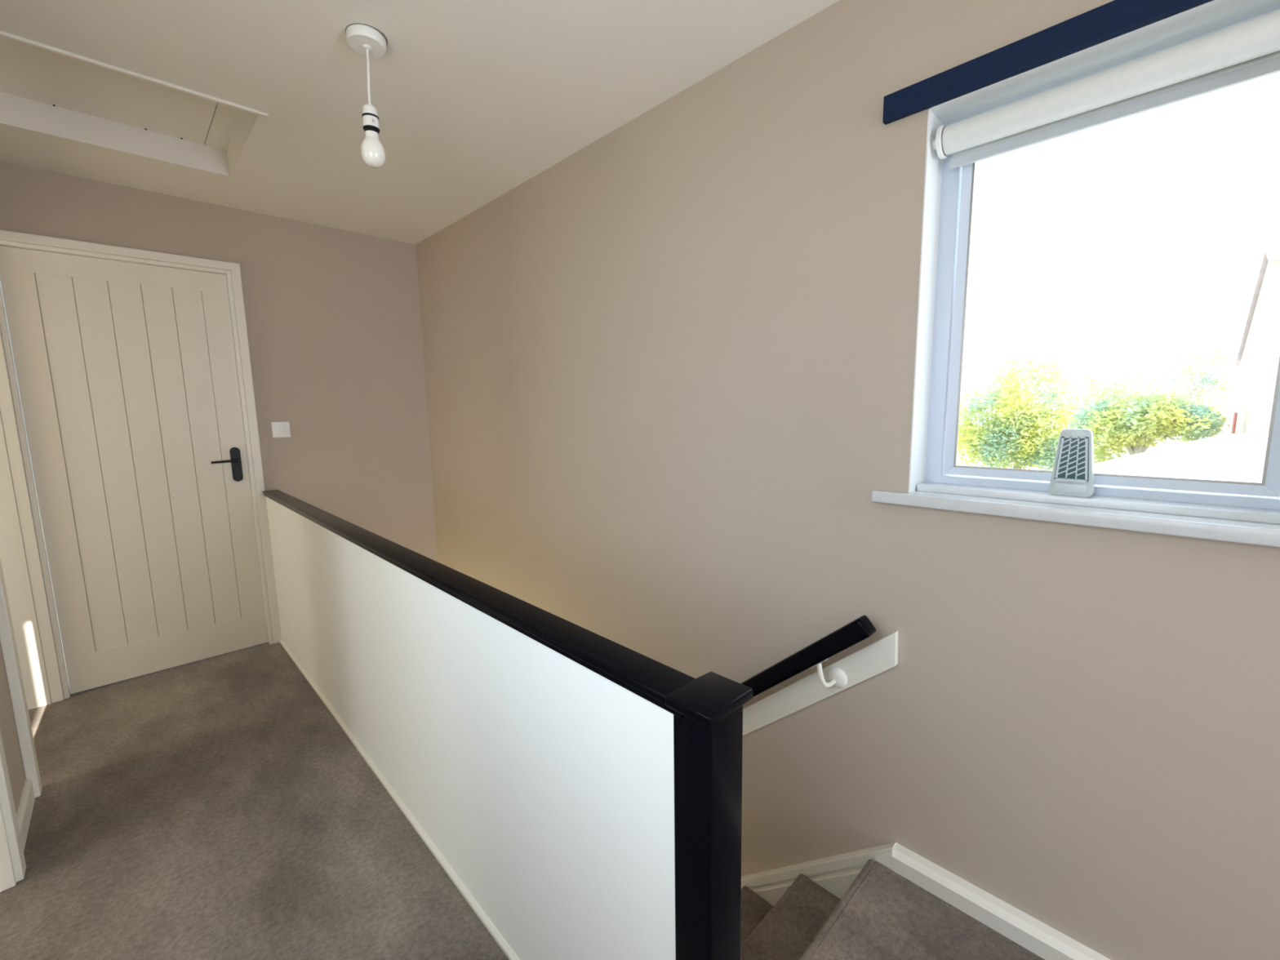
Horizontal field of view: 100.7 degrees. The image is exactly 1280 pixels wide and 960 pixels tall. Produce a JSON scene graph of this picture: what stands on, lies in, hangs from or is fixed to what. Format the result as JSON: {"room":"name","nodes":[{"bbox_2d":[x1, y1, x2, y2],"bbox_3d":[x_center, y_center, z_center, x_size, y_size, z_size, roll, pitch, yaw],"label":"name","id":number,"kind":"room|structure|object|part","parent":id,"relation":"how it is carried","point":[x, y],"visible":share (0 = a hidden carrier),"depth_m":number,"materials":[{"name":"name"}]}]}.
{"room":"stair landing","nodes":[
{"label":"stair landing","id":0,"kind":"room"},
{"bbox_2d":[0,417,44,814],"bbox_3d":[-0.731,0.102,0.189,0.115,2.312,5.674,-8,11,-44],"label":"wall","id":1,"kind":"structure","parent":0,"point":[7,724],"depth_m":1.67,"materials":[{"name":"beige paint"}]},
{"bbox_2d":[0,730,26,892],"bbox_3d":[-1.467,0.137,1.022,0.073,2.043,0.936,-8,11,-44],"label":"trim","id":2,"kind":"structure","parent":1,"relation":"attached to","point":[12,860],"depth_m":1.45,"materials":[{"name":"white paint"}]},
{"bbox_2d":[0,413,51,797],"bbox_3d":[-2.389,0.032,1.920,0.126,2.040,0.848,-8,11,-44],"label":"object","id":3,"kind":"structure","parent":1,"relation":"attached to","point":[20,637],"depth_m":2.25,"materials":[{"name":"white paint"}]},
{"bbox_2d":[16,778,35,850],"bbox_3d":[-1.906,1.054,1.639,0.013,0.075,0.398,-8,11,-44],"label":"baseboard","id":4,"kind":"structure","parent":1,"relation":"attached to","point":[24,811],"depth_m":1.67,"materials":[{"name":"white paint"}]},
{"bbox_2d":[0,161,437,561],"bbox_3d":[-3.011,1.193,2.175,4.455,4.932,0.150,-8,11,-44],"label":"wall","id":5,"kind":"structure","parent":0,"point":[333,317],"depth_m":3.01,"materials":[{"name":"beige paint"}]},
{"bbox_2d":[0,229,281,702],"bbox_3d":[-2.393,-0.058,2.597,0.876,2.037,0.184,-8,11,-44],"label":"door","id":6,"kind":"structure","parent":5,"relation":"in","point":[128,411],"depth_m":2.52,"materials":[{"name":"white paint"}]},
{"bbox_3d":[-2.145,-0.097,2.743,0.116,0.018,0.052,-8,11,-44],"label":"lever","id":7,"kind":"part","parent":6,"relation":"part of","materials":[{"name":"black metal"}]},
{"bbox_3d":[-2.128,-0.083,2.799,0.043,0.181,0.009,-8,11,-44],"label":"handle","id":8,"kind":"part","parent":6,"relation":"part of","materials":[{"name":"black metal"}]},
{"bbox_2d":[271,421,290,437],"bbox_3d":[-1.969,-0.276,2.912,0.085,0.086,0.014,-8,11,-44],"label":"light switch","id":9,"kind":"object","parent":5,"relation":"attached to","point":[279,429],"visible":1,"depth_m":2.91,"materials":[{"name":"white plastic"}]},
{"bbox_2d":[0,0,839,244],"bbox_3d":[-0.988,-1.118,-0.209,4.935,0.220,5.974,-8,11,-44],"label":"ceiling","id":10,"kind":"structure","parent":0,"point":[473,100],"depth_m":1.67,"materials":[{"name":"paint"}]},
{"bbox_2d":[0,30,268,177],"bbox_3d":[-1.952,-1.308,1.709,1.130,0.135,0.714,-8,11,-44],"label":"hatch","id":11,"kind":"object","parent":10,"relation":"attached to","point":[45,89],"visible":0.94,"depth_m":1.97,"materials":[{"name":"paint"}]},
{"bbox_3d":[-1.955,-1.366,1.709,1.098,0.020,0.698,-8,11,-44],"label":"panel","id":12,"kind":"part","parent":11,"relation":"part of","materials":[{"name":"paint"}]},
{"bbox_2d":[345,22,387,168],"bbox_3d":[-0.761,-1.070,1.507,0.106,0.342,0.106,-8,11,-44],"label":"pendant light","id":13,"kind":"object","parent":10,"relation":"hanging from","point":[366,40],"visible":1,"depth_m":1.49,"materials":[{"name":"white plastic"}]},
{"bbox_3d":[-0.763,-0.944,1.517,0.064,0.090,0.064,-8,11,-44],"label":"bulb","id":14,"kind":"part","parent":13,"relation":"part of","materials":[{"name":"white glass"}]},
{"bbox_2d":[0,642,1044,959],"bbox_3d":[-1.097,1.414,0.087,4.655,0.250,5.820,-8,11,-44],"label":"floor","id":15,"kind":"structure","parent":0,"point":[216,807],"depth_m":1.55,"materials":[{"name":"carpet"}]},
{"bbox_2d":[262,489,752,959],"bbox_3d":[-0.933,0.766,1.906,0.105,1.182,3.066,-8,11,-44],"label":"balustrade","id":16,"kind":"object","parent":15,"relation":"on","point":[580,790],"visible":0.99,"depth_m":1.11,"materials":[{"name":"white paint"}]},
{"bbox_3d":[-0.965,0.195,1.828,0.071,0.028,2.991,-8,11,-44],"label":"capping rail","id":17,"kind":"part","parent":16,"relation":"part of","materials":[{"name":"black paint"}]},
{"bbox_3d":[0.108,0.900,0.842,0.077,1.168,0.070,-8,11,-44],"label":"newel post","id":18,"kind":"part","parent":16,"relation":"part of","materials":[{"name":"black paint"}]},
{"bbox_2d":[415,0,1279,959],"bbox_3d":[0.665,1.183,1.799,0.280,4.932,5.824,-8,11,-44],"label":"wall","id":19,"kind":"structure","parent":0,"point":[669,367],"depth_m":1.51,"materials":[{"name":"beige paint"}]},
{"bbox_2d":[740,615,898,735],"bbox_3d":[-0.158,1.383,2.400,0.106,2.245,2.406,-8,11,-44],"label":"handrail","id":20,"kind":"object","parent":19,"relation":"attached to","point":[881,655],"visible":0.45,"depth_m":1.55,"materials":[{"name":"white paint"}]},
{"bbox_3d":[-0.176,1.285,2.365,0.053,2.042,2.322,-8,11,-44],"label":"rail","id":21,"kind":"part","parent":20,"relation":"part of","materials":[{"name":"black paint"}]},
{"bbox_2d":[875,842,1111,959],"bbox_3d":[1.635,1.171,0.563,0.041,0.056,2.715,-8,11,-44],"label":"baseboard","id":22,"kind":"structure","parent":19,"relation":"attached to","point":[1037,937],"depth_m":1.33,"materials":[{"name":"white paint"}]},
{"bbox_2d":[882,0,1213,124],"bbox_3d":[1.235,-0.844,0.687,0.018,0.060,1.790,-8,11,-44],"label":"board","id":23,"kind":"object","parent":19,"relation":"attached to","point":[1116,18],"visible":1,"depth_m":1.10,"materials":[{"name":"blue paint"}]},
{"bbox_2d":[871,0,1279,547],"bbox_3d":[1.288,-0.352,0.822,0.202,0.954,1.723,-8,11,-44],"label":"window","id":24,"kind":"structure","parent":19,"relation":"in","point":[1237,512],"depth_m":1.23,"materials":[{"name":"white plastic"}]},
{"bbox_2d":[1048,428,1094,497],"bbox_3d":[0.975,-0.039,1.193,0.042,0.150,0.078,-8,11,-44],"label":"air freshener","id":25,"kind":"object","parent":24,"relation":"on","point":[1073,474],"visible":1,"depth_m":1.18,"materials":[{"name":"grey plastic"}]},
{"bbox_2d":[1054,435,1088,482],"bbox_3d":[0.961,-0.047,1.179,0.004,0.101,0.057,-8,11,-44],"label":"grille","id":26,"kind":"object","parent":25,"relation":"attached to","point":[1071,460],"depth_m":1.18,"materials":[{"name":"grey plastic"}]},
{"bbox_3d":[1.278,0.108,0.866,0.152,0.030,1.723,-8,11,-44],"label":"sill","id":27,"kind":"part","parent":24,"relation":"part of","materials":[{"name":"paint"}]},
{"bbox_2d":[933,9,1279,168],"bbox_3d":[0.957,-0.782,1.062,0.072,0.092,0.674,-8,11,-44],"label":"roller blind","id":28,"kind":"object","parent":24,"relation":"attached to","point":[1247,51],"visible":1,"depth_m":1.05,"materials":[{"name":"fabric"}]},
{"label":"outside","id":29,"kind":"structure","parent":0,"visible":0},
{"bbox_2d":[955,423,1231,471],"bbox_3d":[21.502,0.978,21.310,180.000,0.200,120.000,-8,11,-44],"label":"floor","id":30,"kind":"structure","parent":29,"point":[1168,442],"depth_m":45.53,"materials":[{"name":"white"}]},
{"bbox_2d":[956,351,1091,471],"bbox_3d":[11.970,-1.212,17.010,3.967,5.615,3.107,6,10,40],"label":"bush","id":31,"kind":"object","parent":30,"relation":"on","point":[1034,438],"visible":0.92,"depth_m":16.21,"materials":[{"name":"green plant"}]},
{"bbox_2d":[1077,378,1088,426],"bbox_3d":[11.532,-0.327,14.061,0.240,4.650,0.240,-8,11,-44],"label":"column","id":32,"kind":"structure","parent":30,"relation":"on","point":[1082,386],"depth_m":13.76,"materials":[{"name":"white"}]},
{"bbox_2d":[1032,366,1209,462],"bbox_3d":[17.258,-1.505,19.569,2.349,5.340,4.838,-8,11,-44],"label":"broadleaf tree","id":33,"kind":"object","parent":30,"relation":"on","point":[1175,379],"visible":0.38,"depth_m":18.79,"materials":[{"name":"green plant"}]},
{"bbox_2d":[1064,390,1233,463],"bbox_3d":[11.005,0.171,11.781,2.120,4.305,2.676,-8,11,-44],"label":"bush","id":34,"kind":"object","parent":30,"relation":"on","point":[1130,420],"visible":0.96,"depth_m":11.26,"materials":[{"name":"green plant"}]},
{"bbox_2d":[1093,432,1268,483],"bbox_3d":[10.653,0.934,8.005,3.100,3.800,6.300,-8,11,-44],"label":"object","id":35,"kind":"structure","parent":30,"relation":"on","point":[1233,457],"depth_m":8.05,"materials":[{"name":"white"}]},
{"bbox_2d":[1155,335,1239,442],"bbox_3d":[24.511,-2.863,23.428,2.404,6.763,3.130,-8,11,-44],"label":"broadleaf tree","id":36,"kind":"object","parent":30,"relation":"on","point":[1205,380],"visible":0.7,"depth_m":22.78,"materials":[{"name":"green plant"}]},
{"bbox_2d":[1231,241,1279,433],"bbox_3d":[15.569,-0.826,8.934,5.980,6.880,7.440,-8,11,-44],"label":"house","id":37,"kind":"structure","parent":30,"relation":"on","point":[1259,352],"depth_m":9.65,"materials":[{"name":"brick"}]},
{"bbox_3d":[0.043,3.799,1.498,2.135,0.150,5.824,-8,11,-44],"label":"floor","id":38,"kind":"structure","parent":0,"visible":0},
{"bbox_2d":[740,841,896,959],"bbox_3d":[-0.589,2.474,2.470,0.852,3.082,2.967,-8,11,-44],"label":"staircase","id":39,"kind":"structure","parent":38,"relation":"on","point":[786,912],"depth_m":1.59,"materials":[{"name":"carpet"}]}
]}

